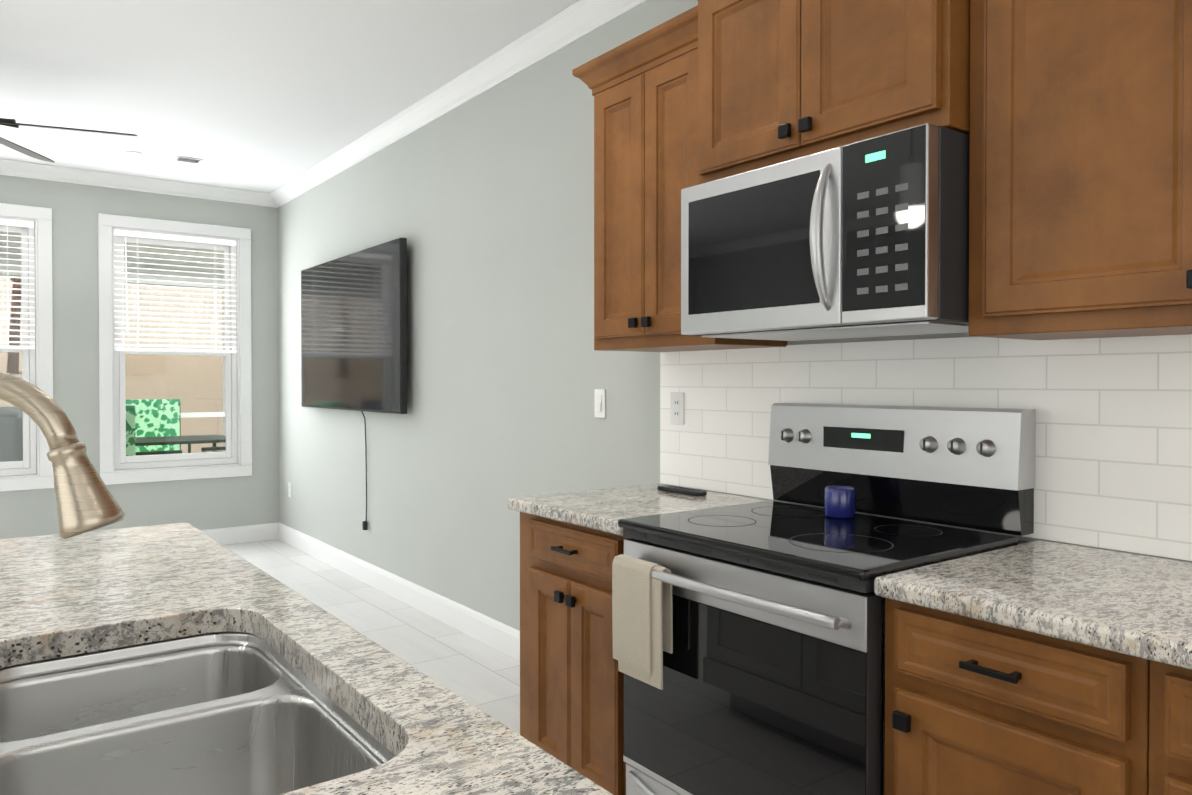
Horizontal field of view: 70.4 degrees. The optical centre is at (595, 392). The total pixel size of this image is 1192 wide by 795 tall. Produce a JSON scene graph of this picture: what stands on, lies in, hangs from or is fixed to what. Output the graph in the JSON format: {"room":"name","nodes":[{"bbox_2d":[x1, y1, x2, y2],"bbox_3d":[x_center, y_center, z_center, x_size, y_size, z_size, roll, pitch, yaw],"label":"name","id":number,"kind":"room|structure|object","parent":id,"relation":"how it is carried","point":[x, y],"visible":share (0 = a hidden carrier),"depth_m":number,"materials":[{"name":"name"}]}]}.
{"room":"kitchen","nodes":[
{"label":"kitchen","id":0,"kind":"room"},
{"bbox_2d":[0,175,278,538],"bbox_3d":[-4.880,-0.177,5.314,5.579,2.800,0.140,-1,1,-37],"label":"wall","id":1,"kind":"structure","parent":0,"point":[212,503],"depth_m":6.29,"materials":[{"name":"paint"}]},
{"bbox_2d":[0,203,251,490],"bbox_3d":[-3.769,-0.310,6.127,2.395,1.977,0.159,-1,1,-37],"label":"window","id":2,"kind":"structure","parent":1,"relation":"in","point":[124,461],"depth_m":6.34,"materials":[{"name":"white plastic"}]},
{"bbox_2d":[0,225,35,475],"bbox_3d":[-4.322,-0.305,5.746,0.852,1.777,0.080,-1,1,-37],"label":"window","id":3,"kind":"structure","parent":2,"relation":"attached to","point":[26,465],"depth_m":5.95,"materials":[{"name":"white plastic"}]},
{"bbox_2d":[0,218,34,348],"bbox_3d":[-4.282,-0.745,5.687,0.840,0.892,0.064,-1,1,-37],"label":"window blind","id":4,"kind":"object","parent":3,"relation":"attached to","point":[16,223],"visible":0.94,"depth_m":5.87,"materials":[{"name":"white plastic"}]},
{"bbox_2d":[114,229,236,352],"bbox_3d":[-3.208,-0.755,6.485,0.848,0.892,0.064,-1,1,-37],"label":"window blind","id":5,"kind":"object","parent":2,"relation":"attached to","point":[127,233],"visible":0.92,"depth_m":6.46,"materials":[{"name":"white plastic"}]},
{"bbox_2d":[0,159,267,206],"bbox_3d":[-4.811,-1.530,5.207,5.400,0.091,0.088,-1,1,-37],"label":"crown molding","id":6,"kind":"structure","parent":1,"relation":"attached to","point":[7,167],"depth_m":6.22,"materials":[{"name":"white wood"}]},
{"bbox_2d":[200,523,275,544],"bbox_3d":[-3.878,1.147,5.979,3.138,0.133,0.015,-1,1,-37],"label":"baseboard","id":7,"kind":"structure","parent":1,"relation":"attached to","point":[259,532],"depth_m":6.76,"materials":[{"name":"white wood"}]},
{"bbox_2d":[0,0,578,192],"bbox_3d":[-1.919,-1.579,1.313,5.859,0.100,10.068,-1,1,-37],"label":"ceiling","id":8,"kind":"structure","parent":0,"point":[266,96],"depth_m":4.15,"materials":[{"name":"white paint"}]},
{"bbox_2d":[0,118,137,162],"bbox_3d":[-2.956,-1.228,3.889,1.474,0.664,1.426,-1,1,-37],"label":"ceiling fan","id":9,"kind":"object","parent":8,"relation":"hanging from","point":[10,144],"visible":1,"depth_m":4.15,"materials":[{"name":"brown metal"}]},
{"bbox_2d":[125,151,141,155],"bbox_3d":[-3.053,-1.576,5.586,0.099,0.008,0.099,-1,1,-37],"label":"recessed light","id":10,"kind":"object","parent":8,"relation":"in","point":[135,153],"visible":0.94,"depth_m":5.57,"materials":[{"name":"white plastic"}]},
{"bbox_2d":[174,156,202,163],"bbox_3d":[-2.770,-1.578,5.746,0.160,0.009,0.120,-1,1,-37],"label":"ceiling vent","id":11,"kind":"object","parent":8,"relation":"in","point":[188,159],"visible":1,"depth_m":5.73,"materials":[{"name":"white metal"}]},
{"bbox_2d":[224,539,519,734],"bbox_3d":[-1.919,1.321,1.348,5.859,0.100,10.068,-1,1,-37],"label":"floor","id":12,"kind":"structure","parent":0,"point":[483,677],"depth_m":4.36,"materials":[{"name":"tile"}]},
{"bbox_2d":[0,620,443,794],"bbox_3d":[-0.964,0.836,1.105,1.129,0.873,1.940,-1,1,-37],"label":"sink","id":13,"kind":"object","parent":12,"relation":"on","point":[170,660],"depth_m":1.16,"materials":[{"name":"silver metal"}]},
{"bbox_2d":[0,523,612,794],"bbox_3d":[-0.975,0.416,1.092,1.202,0.112,1.985,-1,1,-37],"label":"island countertop","id":14,"kind":"structure","parent":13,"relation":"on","point":[164,578],"depth_m":1.27,"materials":[{"name":"beige stone"}]},
{"bbox_2d":[0,372,131,563],"bbox_3d":[-0.651,0.168,0.899,0.241,0.386,0.255,-1,1,-37],"label":"faucet","id":15,"kind":"object","parent":14,"relation":"on","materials":[{"name":"gold metal"}]},
{"bbox_2d":[507,484,770,794],"bbox_3d":[0.146,0.797,2.676,0.668,0.913,0.604,-1,1,-37],"label":"base cabinet","id":16,"kind":"object","parent":12,"relation":"on","point":[571,679],"visible":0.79,"depth_m":2.48,"materials":[{"name":"brown wood"}]},
{"bbox_2d":[658,485,706,495],"bbox_3d":[0.287,0.329,2.833,0.045,0.018,0.200,-1,1,-37],"label":"remote control","id":17,"kind":"object","parent":16,"relation":"on","point":[682,490],"visible":1,"depth_m":2.80,"materials":[{"name":"black plastic"}]},
{"bbox_2d":[612,403,1035,794],"bbox_3d":[0.528,0.650,2.103,0.718,1.221,0.762,-1,1,-37],"label":"range","id":18,"kind":"object","parent":12,"relation":"on","point":[749,647],"visible":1,"depth_m":1.99,"materials":[{"name":"grey"}]},
{"bbox_2d":[612,554,672,689],"bbox_3d":[0.115,0.563,2.097,0.050,0.292,0.180,-1,1,-37],"label":"towel","id":19,"kind":"object","parent":18,"relation":"hanging from","point":[642,605],"depth_m":2.06,"materials":[{"name":"beige fabric"}]},
{"bbox_2d":[824,486,854,518],"bbox_3d":[0.650,0.293,2.255,0.080,0.078,0.080,-1,1,-37],"label":"candle jar","id":20,"kind":"object","parent":18,"relation":"on","point":[839,502],"visible":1,"depth_m":2.22,"materials":[{"name":"blue glass"}]},
{"bbox_2d":[884,600,1129,794],"bbox_3d":[0.935,0.828,1.641,0.636,0.874,0.461,-1,1,-37],"label":"base cabinet","id":21,"kind":"object","parent":12,"relation":"on","point":[1038,667],"depth_m":1.45,"materials":[{"name":"brown wood"}]},
{"bbox_2d":[874,540,1191,675],"bbox_3d":[1.701,0.385,0.584,0.644,0.038,3.064,-1,1,-37],"label":"countertop","id":22,"kind":"structure","parent":21,"relation":"on","point":[1128,606],"depth_m":1.50,"materials":[{"name":"beige stone"}]},
{"bbox_2d":[1126,660,1191,794],"bbox_3d":[1.299,0.834,1.152,0.636,0.874,0.759,-1,1,-37],"label":"base cabinet","id":23,"kind":"object","parent":12,"relation":"on","point":[1159,738],"depth_m":1.27,"materials":[{"name":"brown wood"}]},
{"bbox_2d":[278,0,1191,630],"bbox_3d":[0.377,-0.150,3.036,0.140,2.800,10.068,-1,1,-37],"label":"wall","id":24,"kind":"structure","parent":0,"point":[482,202],"depth_m":4.21,"materials":[{"name":"paint"}]},
{"bbox_2d":[288,482,290,497],"bbox_3d":[-2.424,0.776,6.691,0.007,0.115,0.070,-1,1,-37],"label":"outlet","id":25,"kind":"object","parent":24,"relation":"attached to","point":[289,489],"visible":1,"depth_m":6.69,"materials":[{"name":"white plastic"}]},
{"bbox_2d":[301,237,406,413],"bbox_3d":[-1.595,-0.382,5.494,0.083,0.995,1.770,-1,1,-37],"label":"wall-mounted tv","id":26,"kind":"object","parent":24,"relation":"attached to","point":[353,331],"visible":1,"depth_m":5.28,"materials":[{"name":"black plastic"}]},
{"bbox_2d":[361,411,367,529],"bbox_3d":[-1.476,0.486,5.368,0.046,0.782,0.028,-1,1,-37],"label":"cord","id":27,"kind":"object","parent":26,"relation":"hanging from","point":[364,525],"visible":0.88,"depth_m":5.38,"materials":[{"name":"black plastic"}]},
{"bbox_2d":[276,522,519,660],"bbox_3d":[-1.191,1.159,5.031,0.015,0.133,4.743,-1,1,-37],"label":"baseboard","id":28,"kind":"structure","parent":24,"relation":"attached to","point":[493,633],"depth_m":4.80,"materials":[{"name":"white wood"}]},
{"bbox_2d":[268,0,646,207],"bbox_3d":[0.285,-1.502,2.951,0.088,0.091,9.788,-1,1,-37],"label":"crown molding","id":29,"kind":"structure","parent":24,"relation":"attached to","point":[575,21],"depth_m":4.16,"materials":[{"name":"white wood"}]},
{"bbox_2d":[594,389,605,417],"bbox_3d":[0.013,0.046,3.399,0.012,0.115,0.070,-1,1,-37],"label":"light switch","id":30,"kind":"object","parent":24,"relation":"attached to","point":[599,403],"visible":1,"depth_m":3.39,"materials":[{"name":"white plastic"}]},
{"bbox_2d":[572,5,786,351],"bbox_3d":[0.257,-0.624,2.764,0.366,0.964,0.640,-1,1,-37],"label":"upper cabinet","id":31,"kind":"object","parent":24,"relation":"attached to","point":[643,87],"visible":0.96,"depth_m":2.66,"materials":[{"name":"brown wood"}]},
{"bbox_2d":[698,0,969,183],"bbox_3d":[0.648,-0.879,2.175,0.436,0.627,0.863,-1,1,-37],"label":"upper cabinet","id":32,"kind":"object","parent":24,"relation":"attached to","point":[779,81],"visible":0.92,"depth_m":2.02,"materials":[{"name":"brown wood"}]},
{"bbox_2d":[681,123,969,340],"bbox_3d":[0.616,-0.356,2.158,0.513,0.411,0.753,-1,1,-37],"label":"microwave","id":33,"kind":"object","parent":32,"relation":"attached to","point":[865,238],"visible":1,"depth_m":1.92,"materials":[{"name":"grey metal"}]},
{"bbox_2d":[660,334,1191,560],"bbox_3d":[1.558,0.113,1.324,0.008,0.485,4.425,-1,1,-37],"label":"tile backsplash","id":34,"kind":"structure","parent":24,"relation":"attached to","point":[1113,452],"depth_m":2.00,"materials":[{"name":"white tile"}]},
{"bbox_2d":[671,392,683,424],"bbox_3d":[0.289,0.058,3.016,0.007,0.115,0.070,-1,1,-37],"label":"outlet","id":35,"kind":"object","parent":34,"relation":"attached to","point":[677,408],"visible":1,"depth_m":3.01,"materials":[{"name":"white plastic"}]},
{"bbox_2d":[968,0,1191,339],"bbox_3d":[1.183,-0.558,1.522,0.362,0.883,0.925,-1,1,-37],"label":"upper cabinet","id":36,"kind":"object","parent":24,"relation":"attached to","point":[1080,183],"visible":1,"depth_m":1.63,"materials":[{"name":"brown wood"}]},
{"bbox_3d":[-19.980,1.272,27.012,80.000,0.020,52.671,-1,1,-37],"label":"ground","id":37,"kind":"structure","parent":0,"visible":0},
{"bbox_2d":[0,352,222,452],"bbox_3d":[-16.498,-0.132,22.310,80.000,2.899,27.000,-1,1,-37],"label":"neighboring building","id":38,"kind":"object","parent":37,"relation":"on","point":[192,401],"depth_m":25.72,"materials":[{"name":"beige"}]},
{"bbox_2d":[6,278,20,372],"bbox_3d":[-13.827,-5.544,22.294,35.085,12.117,11.775,0,1,-33],"label":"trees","id":39,"kind":"object","parent":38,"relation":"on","point":[15,364],"depth_m":25.63,"materials":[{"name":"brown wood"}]},
{"bbox_3d":[-5.122,1.362,7.857,11.000,0.260,4.199,-1,1,-37],"label":"porch","id":40,"kind":"object","parent":37,"relation":"on","visible":0},
{"bbox_2d":[0,406,22,461],"bbox_3d":[-4.746,0.677,7.006,0.637,1.129,0.626,1,1,37],"label":"chair","id":41,"kind":"object","parent":40,"relation":"on","point":[8,441],"depth_m":6.67,"materials":[{"name":"grey"}]},
{"bbox_2d":[0,232,225,450],"bbox_3d":[-3.637,-0.212,9.066,7.150,2.860,4.399,-1,1,-37],"label":"porch roof","id":42,"kind":"structure","parent":40,"relation":"on","point":[157,272],"depth_m":9.99,"materials":[{"name":"white"}]},
{"bbox_2d":[126,404,181,455],"bbox_3d":[-3.904,0.672,7.383,0.637,1.129,0.626,-1,1,-37],"label":"chair","id":43,"kind":"object","parent":40,"relation":"on","point":[129,451],"depth_m":7.06,"materials":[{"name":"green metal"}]},
{"bbox_2d":[126,399,190,452],"bbox_3d":[-4.895,0.648,9.387,0.626,1.129,0.637,-1,1,-37],"label":"chair","id":44,"kind":"object","parent":40,"relation":"on","point":[149,407],"depth_m":9.52,"materials":[{"name":"green fabric"}]},
{"bbox_2d":[135,435,225,451],"bbox_3d":[-4.299,0.848,8.587,1.100,0.749,0.900,-1,1,-37],"label":"table","id":45,"kind":"object","parent":40,"relation":"on","point":[184,440],"depth_m":8.46,"materials":[{"name":"grey metal"}]},
{"bbox_2d":[201,446,225,451],"bbox_3d":[-3.353,0.664,8.066,0.637,1.129,0.626,-1,1,-37],"label":"chair","id":46,"kind":"object","parent":40,"relation":"on","point":[213,449],"depth_m":8.16,"materials":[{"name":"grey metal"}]},
{"label":"outside","id":47,"kind":"structure","parent":0,"visible":0},
{"bbox_2d":[0,277,222,349],"bbox_3d":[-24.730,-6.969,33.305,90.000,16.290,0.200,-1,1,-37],"label":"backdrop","id":48,"kind":"structure","parent":47,"point":[149,304],"depth_m":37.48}
]}

